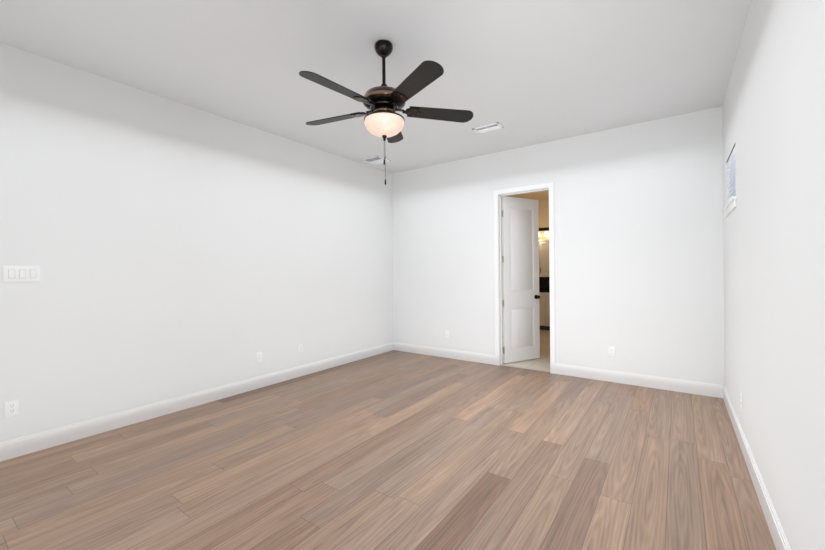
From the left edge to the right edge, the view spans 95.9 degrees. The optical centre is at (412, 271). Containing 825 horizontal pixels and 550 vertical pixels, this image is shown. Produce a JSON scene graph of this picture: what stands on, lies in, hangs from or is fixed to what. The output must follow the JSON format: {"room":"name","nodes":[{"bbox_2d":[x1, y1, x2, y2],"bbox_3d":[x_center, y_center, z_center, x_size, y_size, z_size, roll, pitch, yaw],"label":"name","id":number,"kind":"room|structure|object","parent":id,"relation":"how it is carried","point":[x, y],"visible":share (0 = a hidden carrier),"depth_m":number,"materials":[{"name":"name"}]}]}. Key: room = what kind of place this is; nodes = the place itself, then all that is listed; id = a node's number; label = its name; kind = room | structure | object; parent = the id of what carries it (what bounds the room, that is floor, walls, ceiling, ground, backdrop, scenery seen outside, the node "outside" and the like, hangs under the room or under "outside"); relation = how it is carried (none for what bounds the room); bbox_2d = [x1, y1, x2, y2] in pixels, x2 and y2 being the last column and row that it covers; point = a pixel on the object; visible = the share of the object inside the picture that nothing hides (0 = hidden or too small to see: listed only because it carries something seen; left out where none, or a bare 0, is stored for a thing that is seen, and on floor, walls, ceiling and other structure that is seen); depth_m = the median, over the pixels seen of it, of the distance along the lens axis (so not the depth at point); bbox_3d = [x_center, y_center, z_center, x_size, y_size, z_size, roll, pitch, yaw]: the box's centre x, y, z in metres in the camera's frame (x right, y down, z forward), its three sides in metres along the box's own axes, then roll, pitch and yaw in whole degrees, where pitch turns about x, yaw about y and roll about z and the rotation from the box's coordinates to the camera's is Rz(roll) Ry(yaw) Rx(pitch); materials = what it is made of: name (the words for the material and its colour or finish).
{"room":"empty bedroom","nodes":[
{"label":"empty bedroom","id":0,"kind":"room"},
{"bbox_2d":[0,43,392,441],"bbox_3d":[-2.102,-0.157,4.077,0.115,3.050,6.130,0,0,35],"label":"wall","id":1,"kind":"structure","parent":0,"point":[173,249],"depth_m":3.54,"materials":[{"name":"paint"}]},
{"bbox_2d":[5,399,18,417],"bbox_3d":[-2.962,1.011,2.752,0.008,0.116,0.072,0,0,35],"label":"electrical outlet","id":2,"kind":"object","parent":1,"relation":"attached to","point":[12,408],"visible":1,"depth_m":2.75,"materials":[{"name":"white plastic"}]},
{"bbox_2d":[3,265,40,281],"bbox_3d":[-2.934,0.016,2.799,0.012,0.123,0.198,0,0,35],"label":"switch plate","id":3,"kind":"object","parent":1,"relation":"attached to","point":[21,273],"visible":1,"depth_m":2.79,"materials":[{"name":"white plastic"}]},
{"bbox_2d":[0,342,391,461],"bbox_3d":[-2.035,1.300,4.039,0.015,0.135,5.900,0,0,36],"label":"baseboard","id":4,"kind":"structure","parent":1,"relation":"attached to","point":[21,446],"depth_m":3.51,"materials":[{"name":"paint"}]},
{"bbox_2d":[256,351,261,361],"bbox_3d":[-1.803,1.001,4.376,0.008,0.116,0.072,0,0,35],"label":"electrical outlet","id":5,"kind":"object","parent":1,"relation":"attached to","point":[258,356],"visible":1,"depth_m":4.37,"materials":[{"name":"white plastic"}]},
{"bbox_2d":[298,343,302,352],"bbox_3d":[-1.461,0.998,4.856,0.008,0.116,0.072,0,0,35],"label":"electrical outlet","id":6,"kind":"object","parent":1,"relation":"attached to","point":[300,348],"visible":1,"depth_m":4.85,"materials":[{"name":"white plastic"}]},
{"bbox_2d":[0,0,750,199],"bbox_3d":[0.903,-1.748,4.412,4.640,0.080,10.180,0,0,35],"label":"ceiling","id":7,"kind":"structure","parent":0,"point":[524,73],"depth_m":2.96,"materials":[{"name":"paint"}]},
{"bbox_2d":[361,155,390,164],"bbox_3d":[-0.550,-1.688,5.639,0.330,0.014,0.310,0,0,35],"label":"ceiling vent","id":8,"kind":"object","parent":7,"relation":"in","point":[375,160],"visible":0.98,"depth_m":5.62,"materials":[{"name":"white metal"}]},
{"bbox_2d":[299,39,472,184],"bbox_3d":[-0.250,-1.172,2.759,1.344,1.052,1.320,0,0,35],"label":"ceiling fan","id":9,"kind":"object","parent":7,"relation":"hanging from","point":[383,103],"visible":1,"depth_m":2.68,"materials":[{"name":"black metal"}]},
{"bbox_2d":[472,122,503,133],"bbox_3d":[0.896,-1.701,4.411,0.330,0.014,0.180,0,0,35],"label":"ceiling vent","id":10,"kind":"object","parent":7,"relation":"in","point":[489,127],"visible":1,"depth_m":4.40,"materials":[{"name":"white metal"}]},
{"bbox_2d":[0,330,775,549],"bbox_3d":[0.963,1.372,4.459,4.410,0.060,10.065,0,0,35],"label":"floor","id":11,"kind":"structure","parent":0,"point":[395,450],"depth_m":2.52,"materials":[{"name":"brown wood"}]},
{"bbox_2d":[539,292,549,329],"bbox_3d":[3.146,0.893,8.567,1.400,0.860,0.595,0,0,35],"label":"bathroom vanity","id":12,"kind":"object","parent":11,"relation":"on","point":[544,295],"depth_m":8.37,"materials":[{"name":"grey wood"}]},
{"bbox_2d":[539,288,549,291],"bbox_3d":[3.148,0.443,8.575,1.440,0.040,0.575,0,0,35],"label":"countertop","id":13,"kind":"structure","parent":12,"relation":"on","point":[540,289],"depth_m":8.62,"materials":[{"name":"black stone"}]},
{"bbox_2d":[502,199,548,282],"bbox_3d":[3.488,-0.205,8.759,3.050,3.050,0.115,0,0,35],"label":"wall","id":14,"kind":"structure","parent":0,"point":[543,213],"depth_m":8.93,"materials":[{"name":"paint"}]},
{"bbox_2d":[539,227,548,236],"bbox_3d":[3.095,-0.945,8.861,0.360,0.215,0.168,0,0,35],"label":"sconce","id":15,"kind":"object","parent":14,"relation":"attached to","point":[546,233],"visible":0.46,"depth_m":8.85,"materials":[{"name":"black metal"}]},
{"bbox_2d":[539,276,549,287],"bbox_3d":[3.308,0.271,8.801,1.440,0.300,0.020,0,0,35],"label":"backsplash","id":16,"kind":"structure","parent":14,"relation":"attached to","point":[544,281],"depth_m":8.89,"materials":[{"name":"black tile"}]},
{"bbox_2d":[392,106,724,384],"bbox_3d":[1.487,-0.188,5.212,4.410,3.050,0.115,0,0,35],"label":"wall","id":17,"kind":"structure","parent":0,"point":[639,248],"depth_m":4.56,"materials":[{"name":"paint"}]},
{"bbox_2d":[392,342,494,364],"bbox_3d":[0.441,1.279,5.886,1.843,0.135,0.015,0,0,36],"label":"baseboard","id":18,"kind":"structure","parent":17,"relation":"attached to","point":[433,351],"depth_m":5.82,"materials":[{"name":"paint"}]},
{"bbox_2d":[445,330,448,337],"bbox_3d":[0.541,0.975,5.818,0.072,0.116,0.008,0,0,35],"label":"electrical outlet","id":19,"kind":"object","parent":17,"relation":"attached to","point":[446,333],"visible":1,"depth_m":5.82,"materials":[{"name":"white plastic"}]},
{"bbox_2d":[502,196,539,362],"bbox_3d":[1.628,0.114,5.541,0.395,2.420,0.653,0,0,35],"label":"door","id":20,"kind":"structure","parent":17,"relation":"in","point":[520,273],"depth_m":5.53,"materials":[{"name":"paint"}]},
{"bbox_2d":[494,182,555,373],"bbox_3d":[1.558,0.083,5.163,0.834,2.507,0.157,0,0,35],"label":"door frame","id":21,"kind":"structure","parent":17,"relation":"in","point":[498,283],"depth_m":5.31,"materials":[{"name":"paint"}]},
{"bbox_2d":[608,346,614,356],"bbox_3d":[2.401,0.964,4.492,0.072,0.116,0.008,0,0,35],"label":"electrical outlet","id":22,"kind":"object","parent":17,"relation":"attached to","point":[611,351],"visible":1,"depth_m":4.49,"materials":[{"name":"white plastic"}]},
{"bbox_2d":[555,363,719,397],"bbox_3d":[2.551,1.260,4.382,1.673,0.135,0.015,0,0,36],"label":"baseboard","id":23,"kind":"structure","parent":17,"relation":"attached to","point":[685,386],"depth_m":4.30,"materials":[{"name":"paint"}]},
{"bbox_2d":[722,0,824,549],"bbox_3d":[1.582,-0.189,1.450,0.115,3.050,6.130,0,0,35],"label":"wall","id":24,"kind":"structure","parent":0,"point":[773,117],"depth_m":1.73,"materials":[{"name":"paint"}]},
{"bbox_2d":[722,144,735,216],"bbox_3d":[2.880,-0.798,3.309,0.133,0.535,0.790,0,0,35],"label":"window","id":25,"kind":"structure","parent":24,"relation":"in","point":[729,207],"depth_m":3.35,"materials":[{"name":"paint"}]},
{"bbox_2d":[740,392,742,408],"bbox_3d":[2.501,0.978,2.829,0.008,0.116,0.072,0,0,35],"label":"electrical outlet","id":26,"kind":"object","parent":24,"relation":"attached to","point":[741,398],"visible":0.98,"depth_m":2.81,"materials":[{"name":"white plastic"}]},
{"bbox_2d":[720,385,790,549],"bbox_3d":[1.542,1.269,1.488,0.015,0.135,5.900,0,0,36],"label":"baseboard","id":27,"kind":"structure","parent":24,"relation":"attached to","point":[780,541],"depth_m":2.19,"materials":[{"name":"paint"}]}
]}

